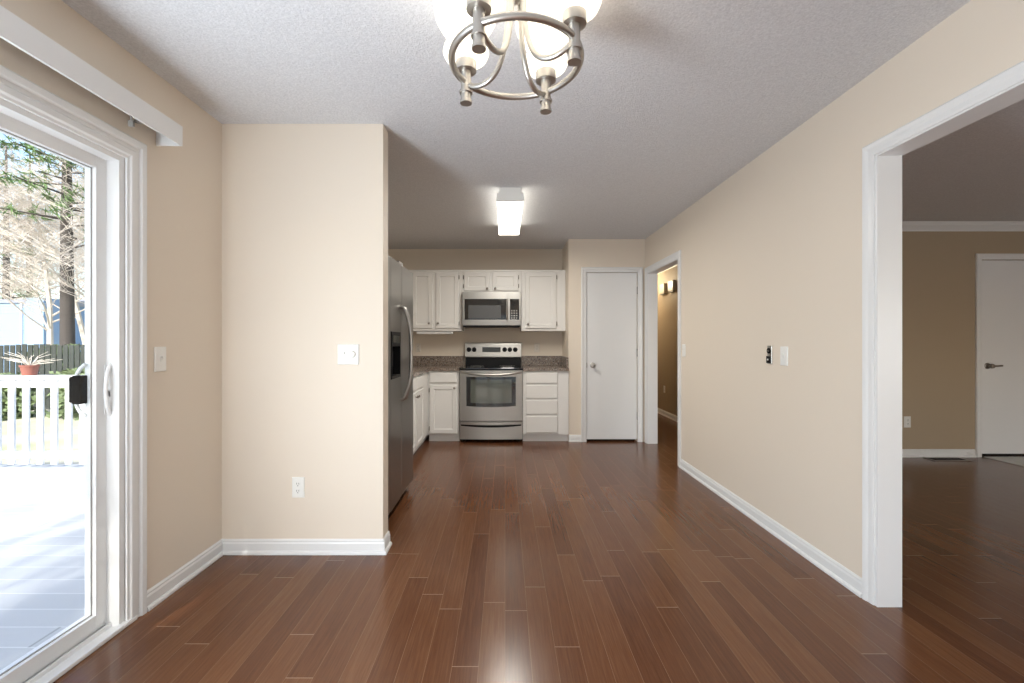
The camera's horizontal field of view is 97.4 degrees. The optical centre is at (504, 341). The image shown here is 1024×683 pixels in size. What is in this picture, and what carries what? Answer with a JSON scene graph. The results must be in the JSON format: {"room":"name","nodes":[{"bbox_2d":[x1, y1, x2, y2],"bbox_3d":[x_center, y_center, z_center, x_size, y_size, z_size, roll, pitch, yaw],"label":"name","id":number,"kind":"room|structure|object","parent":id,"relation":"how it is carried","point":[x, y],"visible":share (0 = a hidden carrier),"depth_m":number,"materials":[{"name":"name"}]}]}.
{"room":"dining room","nodes":[
{"label":"dining room","id":0,"kind":"room"},
{"bbox_2d":[0,0,221,620],"bbox_3d":[-1.685,0.040,2.185,0.150,2.560,7.870,0,0,0],"label":"wall","id":1,"kind":"structure","parent":0,"point":[184,183],"depth_m":2.18,"materials":[{"name":"beige paint"}]},
{"bbox_2d":[0,98,137,682],"bbox_3d":[-1.675,0.210,0.985,0.170,1.989,1.930,0,0,0],"label":"door","id":2,"kind":"structure","parent":1,"relation":"in","point":[101,388],"depth_m":1.84,"materials":[{"name":"white plastic"}]},
{"bbox_2d":[0,65,146,620],"bbox_3d":[-1.600,0.162,0.984,0.023,2.076,2.040,0,0,0],"label":"trim","id":3,"kind":"structure","parent":1,"relation":"attached to","point":[15,89],"depth_m":1.93,"materials":[{"name":"white paint"}]},
{"bbox_2d":[0,5,182,145],"bbox_3d":[-1.550,-0.945,1.015,0.119,0.100,2.130,0,0,0],"label":"blind valance","id":4,"kind":"object","parent":1,"relation":"attached to","point":[14,30],"visible":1,"depth_m":1.60,"materials":[{"name":"white plastic"}]},
{"bbox_2d":[154,347,165,371],"bbox_3d":[-1.601,0.080,2.098,0.018,0.116,0.070,0,0,0],"label":"light switch","id":5,"kind":"object","parent":1,"relation":"attached to","point":[159,352],"visible":1,"depth_m":2.09,"materials":[{"name":"white plastic"}]},
{"bbox_2d":[222,124,387,538],"bbox_3d":[-1.151,-0.020,2.612,0.917,2.440,0.110,0,0,0],"label":"wall partition","id":6,"kind":"structure","parent":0,"point":[305,206],"depth_m":2.56,"materials":[{"name":"beige paint"}]},
{"bbox_2d":[147,531,391,610],"bbox_3d":[-1.139,1.159,2.336,1.013,0.082,0.552,0,0,-7],"label":"baseboard","id":7,"kind":"structure","parent":6,"relation":"attached to","point":[159,592],"depth_m":2.54,"materials":[{"name":"white paint"}]},
{"bbox_2d":[292,477,304,497],"bbox_3d":[-1.173,0.825,2.552,0.070,0.116,0.009,0,0,0],"label":"power outlet","id":8,"kind":"object","parent":6,"relation":"attached to","point":[298,483],"visible":1,"depth_m":2.55,"materials":[{"name":"white plastic"}]},
{"bbox_2d":[338,344,358,364],"bbox_3d":[-0.889,0.070,2.546,0.122,0.116,0.021,0,0,0],"label":"light switch","id":9,"kind":"object","parent":6,"relation":"attached to","point":[348,354],"visible":1,"depth_m":2.55,"materials":[{"name":"white plastic"}]},
{"bbox_2d":[388,249,561,364],"bbox_3d":[0.040,-0.020,6.060,3.300,2.440,0.120,0,0,0],"label":"wall","id":10,"kind":"structure","parent":0,"point":[412,259],"depth_m":6.00,"materials":[{"name":"beige paint"}]},
{"bbox_2d":[416,343,420,351],"bbox_3d":[-1.157,0.075,5.995,0.070,0.116,0.009,0,0,0],"label":"power outlet","id":11,"kind":"object","parent":10,"relation":"attached to","point":[418,345],"visible":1,"depth_m":5.99,"materials":[{"name":"beige plastic"}]},
{"bbox_2d":[409,270,463,331],"bbox_3d":[-0.921,-0.525,5.815,0.757,0.770,0.368,0,0,0],"label":"upper cabinet","id":12,"kind":"object","parent":10,"relation":"attached to","point":[437,294],"visible":0.88,"depth_m":5.67,"materials":[{"name":"white paint"}]},
{"bbox_2d":[417,331,453,333],"bbox_3d":[-0.890,-0.118,5.750,0.460,0.039,0.100,0,0,0],"label":"light","id":13,"kind":"object","parent":12,"relation":"attached to","point":[418,332],"visible":1,"depth_m":5.70,"materials":[{"name":"white plastic"}]},
{"bbox_2d":[413,356,463,364],"bbox_3d":[-1.078,0.247,4.869,1.058,0.125,2.257,0,0,0],"label":"backsplash","id":14,"kind":"structure","parent":10,"relation":"attached to","point":[417,360],"depth_m":5.97,"materials":[{"name":"brown stone"}]},
{"bbox_2d":[462,270,520,291],"bbox_3d":[-0.169,-0.770,5.815,0.744,0.280,0.368,0,0,0],"label":"upper cabinet","id":15,"kind":"object","parent":10,"relation":"attached to","point":[472,280],"visible":0.94,"depth_m":5.67,"materials":[{"name":"white paint"}]},
{"bbox_2d":[462,292,520,327],"bbox_3d":[-0.167,-0.405,5.770,0.727,0.435,0.450,0,0,0],"label":"microwave","id":16,"kind":"object","parent":15,"relation":"attached to","point":[479,309],"visible":1,"depth_m":5.59,"materials":[{"name":"silver metal"}]},
{"bbox_2d":[534,343,539,351],"bbox_3d":[0.425,0.075,5.995,0.070,0.116,0.009,0,0,0],"label":"power outlet","id":17,"kind":"object","parent":10,"relation":"attached to","point":[536,345],"visible":1,"depth_m":5.99,"materials":[{"name":"beige plastic"}]},
{"bbox_2d":[520,270,565,331],"bbox_3d":[0.484,-0.525,5.815,0.558,0.770,0.368,0,0,0],"label":"upper cabinet","id":18,"kind":"object","parent":10,"relation":"attached to","point":[542,291],"visible":0.96,"depth_m":5.67,"materials":[{"name":"white paint"}]},
{"bbox_2d":[53,414,1023,682],"bbox_3d":[2.945,1.260,3.700,9.110,0.120,10.600,0,0,0],"label":"floor","id":19,"kind":"structure","parent":0,"point":[507,561],"depth_m":2.12,"materials":[{"name":"brown wood"}]},
{"bbox_2d":[388,255,412,514],"bbox_3d":[-1.132,0.307,3.260,0.927,1.785,0.880,0,0,0],"label":"refrigerator","id":20,"kind":"object","parent":19,"relation":"on","point":[400,279],"visible":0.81,"depth_m":3.23,"materials":[{"name":"grey metal"}]},
{"bbox_2d":[413,372,428,453],"bbox_3d":[-1.242,0.774,5.079,0.733,0.852,1.838,0,0,0],"label":"base cabinet","id":21,"kind":"object","parent":19,"relation":"on","point":[420,382],"visible":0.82,"depth_m":4.87,"materials":[{"name":"white paint"}]},
{"bbox_2d":[413,356,463,376],"bbox_3d":[-1.079,0.266,4.869,1.058,0.162,2.257,0,0,0],"label":"countertop","id":22,"kind":"structure","parent":21,"relation":"on","point":[421,364],"depth_m":5.97,"materials":[{"name":"brown stone"}]},
{"bbox_2d":[428,371,459,440],"bbox_3d":[-0.736,0.774,5.675,0.372,0.852,0.647,0,0,0],"label":"base cabinet","id":23,"kind":"object","parent":19,"relation":"on","point":[443,386],"visible":0.89,"depth_m":5.39,"materials":[{"name":"white paint"}]},
{"bbox_2d":[459,343,522,441],"bbox_3d":[-0.166,0.604,5.634,0.760,1.192,0.702,0,0,0],"label":"range","id":24,"kind":"object","parent":19,"relation":"on","point":[491,378],"visible":1,"depth_m":5.35,"materials":[{"name":"silver metal"}]},
{"bbox_2d":[459,365,522,368],"bbox_3d":[-0.166,0.316,5.670,0.760,0.019,0.630,0,0,0],"label":"cooktop","id":25,"kind":"object","parent":24,"relation":"in","point":[464,366],"depth_m":5.42,"materials":[{"name":"black glass"}]},
{"bbox_2d":[523,371,568,440],"bbox_3d":[0.489,0.774,5.689,0.547,0.852,0.617,0,0,0],"label":"base cabinet","id":26,"kind":"object","parent":19,"relation":"on","point":[545,393],"visible":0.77,"depth_m":5.38,"materials":[{"name":"white paint"}]},
{"bbox_2d":[521,356,568,370],"bbox_3d":[0.491,0.266,5.686,0.546,0.162,0.622,0,0,0],"label":"countertop","id":27,"kind":"structure","parent":26,"relation":"on","point":[529,363],"depth_m":5.97,"materials":[{"name":"brown stone"}]},
{"bbox_2d":[923,457,970,460],"bbox_3d":[4.515,1.197,4.595,0.370,0.006,0.130,0,0,0],"label":"floor vent","id":28,"kind":"object","parent":19,"relation":"in","point":[929,458],"visible":1,"depth_m":4.60,"materials":[{"name":"silver metal"}]},
{"bbox_2d":[985,457,1023,466],"bbox_3d":[5.695,1.197,3.995,1.410,0.006,1.390,0,0,0],"label":"floor tile","id":29,"kind":"structure","parent":19,"relation":"on","point":[1019,461],"depth_m":4.57,"materials":[{"name":"tile"}]},
{"bbox_2d":[62,0,1023,248],"bbox_3d":[2.910,-1.330,3.670,9.420,0.180,10.900,0,0,0],"label":"ceiling","id":30,"kind":"structure","parent":0,"point":[668,100],"depth_m":2.27,"materials":[{"name":"white paint"}]},
{"bbox_2d":[496,188,523,235],"bbox_3d":[0.042,-1.185,4.190,0.224,0.110,1.180,0,0,0],"label":"ceiling light","id":31,"kind":"object","parent":30,"relation":"attached to","point":[509,200],"visible":1,"depth_m":3.88,"materials":[{"name":"white plastic"}]},
{"bbox_2d":[497,202,522,234],"bbox_3d":[0.042,-1.167,4.190,0.216,0.067,1.140,0,0,0],"label":"diffuser","id":32,"kind":"object","parent":31,"relation":"attached to","point":[509,213],"depth_m":4.09,"materials":[{"name":"white"}]},
{"bbox_2d":[434,0,601,114],"bbox_3d":[0.034,-1.011,1.367,0.480,0.458,0.487,0,0,-12],"label":"chandelier","id":33,"kind":"object","parent":30,"relation":"hanging from","point":[547,30],"visible":1,"depth_m":1.40,"materials":[{"name":"silver metal"}]},
{"bbox_2d":[562,239,644,441],"bbox_3d":[1.228,-0.020,5.710,0.925,2.440,0.580,0,0,0],"label":"wall","id":34,"kind":"structure","parent":0,"point":[576,253],"depth_m":5.42,"materials":[{"name":"beige paint"}]},
{"bbox_2d":[569,435,580,441],"bbox_3d":[0.840,1.159,5.408,0.150,0.082,0.024,0,0,0],"label":"baseboard","id":35,"kind":"structure","parent":34,"relation":"attached to","point":[572,438],"depth_m":5.41,"materials":[{"name":"white paint"}]},
{"bbox_2d":[587,439,634,439],"bbox_3d":[1.288,0.170,5.545,0.615,2.060,0.030,0,0,0],"label":"trim","id":36,"kind":"structure","parent":34,"relation":"attached to","point":[587,439],"depth_m":5.53,"materials":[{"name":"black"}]},
{"bbox_2d":[581,267,642,441],"bbox_3d":[1.288,0.150,5.410,0.740,2.100,0.023,0,0,0],"label":"trim","id":37,"kind":"structure","parent":34,"relation":"attached to","point":[584,270],"depth_m":5.41,"materials":[{"name":"white paint"}]},
{"bbox_2d":[587,273,637,438],"bbox_3d":[1.295,0.170,5.409,0.636,2.005,0.103,0,0,0],"label":"door","id":38,"kind":"structure","parent":34,"relation":"in","point":[612,351],"depth_m":5.43,"materials":[{"name":"white paint"}]},
{"bbox_2d":[658,265,677,415],"bbox_3d":[2.265,-0.020,6.970,0.910,2.440,4.300,0,0,0],"label":"wall","id":39,"kind":"structure","parent":0,"point":[667,303],"depth_m":7.16,"materials":[{"name":"beige paint"}]},
{"bbox_2d":[660,283,666,294],"bbox_3d":[2.575,-0.859,7.325,0.050,0.173,0.210,0,0,0],"label":"door chime","id":40,"kind":"object","parent":39,"relation":"attached to","point":[663,287],"visible":1,"depth_m":7.24,"materials":[{"name":"beige plastic"}]},
{"bbox_2d":[658,408,677,421],"bbox_3d":[2.588,1.159,6.860,0.024,0.082,4.280,0,0,0],"label":"baseboard","id":41,"kind":"structure","parent":39,"relation":"attached to","point":[673,417],"depth_m":7.12,"materials":[{"name":"white paint"}]},
{"bbox_2d":[668,280,675,292],"bbox_3d":[2.575,-0.859,6.945,0.050,0.173,0.210,0,0,0],"label":"door chime","id":42,"kind":"object","parent":39,"relation":"attached to","point":[671,284],"visible":1,"depth_m":6.88,"materials":[{"name":"beige plastic"}]},
{"bbox_2d":[645,0,1023,577],"bbox_3d":[1.742,-0.020,3.700,0.105,2.440,10.600,0,0,0],"label":"wall","id":43,"kind":"structure","parent":0,"point":[771,255],"depth_m":2.57,"materials":[{"name":"beige paint"}]},
{"bbox_2d":[657,274,657,442],"bbox_3d":[1.806,0.155,4.850,0.023,2.089,1.088,0,0,0],"label":"trim","id":44,"kind":"structure","parent":43,"relation":"attached to","point":[657,274],"depth_m":5.33,"materials":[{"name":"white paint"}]},
{"bbox_2d":[645,250,680,466],"bbox_3d":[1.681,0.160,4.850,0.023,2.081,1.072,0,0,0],"label":"trim","id":45,"kind":"structure","parent":43,"relation":"attached to","point":[677,255],"depth_m":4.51,"materials":[{"name":"white paint"}]},
{"bbox_2d":[682,344,685,356],"bbox_3d":[1.681,0.080,4.245,0.018,0.116,0.070,0,0,0],"label":"light switch","id":46,"kind":"object","parent":43,"relation":"attached to","point":[683,345],"visible":1,"depth_m":4.23,"materials":[{"name":"white plastic"}]},
{"bbox_2d":[766,346,771,363],"bbox_3d":[1.681,0.082,2.868,0.018,0.116,0.048,0,0,0],"label":"wall jack","id":47,"kind":"object","parent":43,"relation":"attached to","point":[769,348],"visible":1,"depth_m":2.86,"materials":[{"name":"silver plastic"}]},
{"bbox_2d":[766,356,770,362],"bbox_3d":[1.680,0.112,2.868,0.008,0.044,0.044,0,0,0],"label":"socket","id":48,"kind":"object","parent":47,"relation":"attached to","point":[768,358],"depth_m":2.86,"materials":[{"name":"black plastic"}]},
{"bbox_2d":[679,459,861,597],"bbox_3d":[1.678,1.159,3.212,0.024,0.082,2.204,0,0,0],"label":"baseboard","id":49,"kind":"structure","parent":43,"relation":"attached to","point":[841,574],"depth_m":2.68,"materials":[{"name":"white paint"}]},
{"bbox_2d":[780,346,787,365],"bbox_3d":[1.681,0.085,2.720,0.018,0.116,0.070,0,0,0],"label":"light switch","id":50,"kind":"object","parent":43,"relation":"attached to","point":[783,349],"visible":1,"depth_m":2.72,"materials":[{"name":"white plastic"}]},
{"bbox_2d":[862,60,1023,604],"bbox_3d":[1.681,0.145,1.150,0.023,2.109,1.919,0,0,0],"label":"trim","id":51,"kind":"structure","parent":43,"relation":"attached to","point":[1013,75],"depth_m":2.06,"materials":[{"name":"white paint"}]},
{"bbox_2d":[875,80,1023,606],"bbox_3d":[1.741,0.172,1.150,0.112,2.056,1.802,0,0,0],"label":"trim","id":52,"kind":"structure","parent":43,"relation":"attached to","point":[888,163],"depth_m":2.04,"materials":[{"name":"white paint"}]},
{"bbox_2d":[902,231,1023,448],"bbox_3d":[5.050,-0.020,4.760,4.900,2.440,0.120,0,0,0],"label":"wall","id":53,"kind":"structure","parent":0,"point":[938,267],"depth_m":4.70,"materials":[{"name":"beige paint"}]},
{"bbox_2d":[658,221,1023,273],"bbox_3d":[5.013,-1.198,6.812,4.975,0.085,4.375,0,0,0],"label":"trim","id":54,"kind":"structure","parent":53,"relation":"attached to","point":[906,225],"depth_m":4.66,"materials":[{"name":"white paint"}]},
{"bbox_2d":[904,416,910,427],"bbox_3d":[4.200,0.835,4.695,0.070,0.116,0.009,0,0,0],"label":"power outlet","id":55,"kind":"object","parent":53,"relation":"attached to","point":[907,419],"visible":1,"depth_m":4.69,"materials":[{"name":"white plastic"}]},
{"bbox_2d":[902,449,976,456],"bbox_3d":[3.760,1.159,4.688,2.280,0.082,0.024,0,0,0],"label":"baseboard","id":56,"kind":"structure","parent":53,"relation":"attached to","point":[905,452],"depth_m":4.69,"materials":[{"name":"white paint"}]},
{"bbox_2d":[975,254,1023,456],"bbox_3d":[5.425,0.140,4.691,1.031,2.121,0.023,0,0,0],"label":"trim","id":57,"kind":"structure","parent":53,"relation":"attached to","point":[978,257],"depth_m":4.69,"materials":[{"name":"white paint"}]},
{"bbox_2d":[982,260,1023,453],"bbox_3d":[5.425,0.157,4.695,0.902,2.026,0.110,0,0,0],"label":"door","id":58,"kind":"structure","parent":53,"relation":"in","point":[1002,280],"depth_m":4.71,"materials":[{"name":"white paint"}]},
{"bbox_2d":[982,454,1023,454],"bbox_3d":[5.425,0.170,4.780,0.910,2.060,0.040,0,0,0],"label":"trim","id":59,"kind":"structure","parent":53,"relation":"attached to","point":[982,454],"depth_m":4.76,"materials":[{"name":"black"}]},
{"label":"outside","id":60,"kind":"structure","parent":0,"visible":0},
{"bbox_2d":[2,404,78,463],"bbox_3d":[-10.000,2.175,15.000,140.000,0.450,150.000,0,0,0],"label":"lawn","id":61,"kind":"structure","parent":60,"point":[32,419],"depth_m":9.19,"materials":[{"name":"green plant"}]},
{"bbox_2d":[0,372,50,420],"bbox_3d":[-12.747,1.404,11.549,1.516,1.278,1.557,0,0,9],"label":"shrub","id":62,"kind":"object","parent":61,"relation":"on","point":[4,389],"visible":0.38,"depth_m":11.38,"materials":[{"name":"green plant"}]},
{"bbox_2d":[0,141,52,298],"bbox_3d":[-37.750,-6.716,34.368,5.517,17.353,4.529,0,0,0],"label":"pine tree","id":63,"kind":"object","parent":61,"relation":"on","point":[2,145],"visible":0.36,"depth_m":33.98,"materials":[{"name":"green plant"}]},
{"bbox_2d":[0,210,54,298],"bbox_3d":[-46.087,-6.535,36.275,14.954,17.001,16.116,0,0,3],"label":"bare tree","id":64,"kind":"object","parent":61,"relation":"on","point":[0,210],"visible":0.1,"depth_m":39.20,"materials":[{"name":"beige plant"}]},
{"bbox_2d":[0,154,76,298],"bbox_3d":[-40.212,-7.173,37.717,6.373,18.269,4.812,0,0,0],"label":"pine tree","id":65,"kind":"object","parent":61,"relation":"on","point":[36,160],"visible":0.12,"depth_m":37.86,"materials":[{"name":"green plant"}]},
{"bbox_2d":[0,135,84,345],"bbox_3d":[-16.560,-4.766,16.955,3.862,13.455,4.129,0,0,27],"label":"pine tree","id":66,"kind":"object","parent":61,"relation":"on","point":[67,301],"visible":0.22,"depth_m":16.82,"materials":[{"name":"green plant"}]},
{"bbox_2d":[0,146,84,344],"bbox_3d":[-19.767,-3.779,18.655,10.657,11.484,8.017,0,0,-9],"label":"bare tree","id":67,"kind":"object","parent":61,"relation":"on","point":[49,311],"visible":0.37,"depth_m":18.76,"materials":[{"name":"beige plant"}]},
{"bbox_2d":[0,152,84,299],"bbox_3d":[-15.739,-3.429,18.679,9.311,10.804,10.222,0,0,30],"label":"bare tree","id":68,"kind":"object","parent":61,"relation":"on","point":[74,175],"visible":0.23,"depth_m":16.09,"materials":[{"name":"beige plant"}]},
{"bbox_2d":[0,136,84,344],"bbox_3d":[-19.314,-3.653,19.681,12.502,11.239,9.651,0,0,9],"label":"bare tree","id":69,"kind":"object","parent":61,"relation":"on","point":[78,316],"visible":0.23,"depth_m":18.50,"materials":[{"name":"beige plant"}]},
{"bbox_2d":[0,298,84,373],"bbox_3d":[-30.150,-0.400,28.750,12.300,4.700,10.700,0,0,0],"label":"house","id":70,"kind":"structure","parent":61,"relation":"on","point":[16,328],"depth_m":24.00,"materials":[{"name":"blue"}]},
{"bbox_2d":[0,344,84,409],"bbox_3d":[-16.008,1.005,-0.475,36.025,1.890,27.050,0,0,0],"label":"fence","id":71,"kind":"object","parent":61,"relation":"on","point":[55,351],"visible":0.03,"depth_m":12.98,"materials":[{"name":"grey wood"}]},
{"bbox_2d":[0,179,84,298],"bbox_3d":[-40.688,-6.255,39.003,13.956,16.468,14.569,0,0,-13],"label":"bare tree","id":72,"kind":"object","parent":61,"relation":"on","point":[16,264],"visible":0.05,"depth_m":38.33,"materials":[{"name":"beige plant"}]},
{"bbox_2d":[0,136,84,298],"bbox_3d":[-43.406,-9.454,40.821,22.297,22.883,17.816,0,0,41],"label":"bare tree","id":73,"kind":"object","parent":61,"relation":"on","point":[0,136],"visible":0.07,"depth_m":40.25,"materials":[{"name":"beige plant"}]},
{"bbox_2d":[1,159,84,298],"bbox_3d":[-43.472,-9.102,46.557,18.631,22.151,19.055,0,0,-2],"label":"bare tree","id":74,"kind":"object","parent":61,"relation":"on","point":[34,159],"visible":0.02,"depth_m":44.10,"materials":[{"name":"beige plant"}]},
{"bbox_2d":[21,343,80,405],"bbox_3d":[-14.132,1.029,14.318,2.331,2.001,2.602,0,0,24],"label":"shrub","id":75,"kind":"object","parent":61,"relation":"on","point":[70,343],"visible":0.02,"depth_m":14.20,"materials":[{"name":"green plant"}]},
{"bbox_2d":[31,367,84,420],"bbox_3d":[-11.106,1.336,11.722,1.572,1.404,1.996,0,0,0],"label":"shrub","id":76,"kind":"object","parent":61,"relation":"on","point":[72,371],"visible":0.09,"depth_m":11.38,"materials":[{"name":"green plant"}]},
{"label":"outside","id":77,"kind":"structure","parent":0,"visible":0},
{"bbox_2d":[0,464,84,669],"bbox_3d":[-4.880,1.390,-0.050,6.240,0.120,9.900,0,0,0],"label":"deck","id":78,"kind":"object","parent":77,"point":[42,507],"visible":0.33,"depth_m":2.82,"materials":[{"name":"white wood"}]},
{"bbox_2d":[0,375,84,464],"bbox_3d":[-4.925,0.843,4.800,6.150,0.975,0.180,0,0,0],"label":"deck railing","id":79,"kind":"object","parent":78,"relation":"on","point":[40,382],"visible":0.19,"depth_m":4.74,"materials":[{"name":"white paint"}]},
{"bbox_2d":[3,352,62,375],"bbox_3d":[-5.036,0.229,4.777,0.566,0.253,0.307,0,0,0],"label":"potted plant","id":80,"kind":"object","parent":79,"relation":"on","point":[29,369],"visible":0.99,"depth_m":4.75,"materials":[{"name":"brown ceramic"}]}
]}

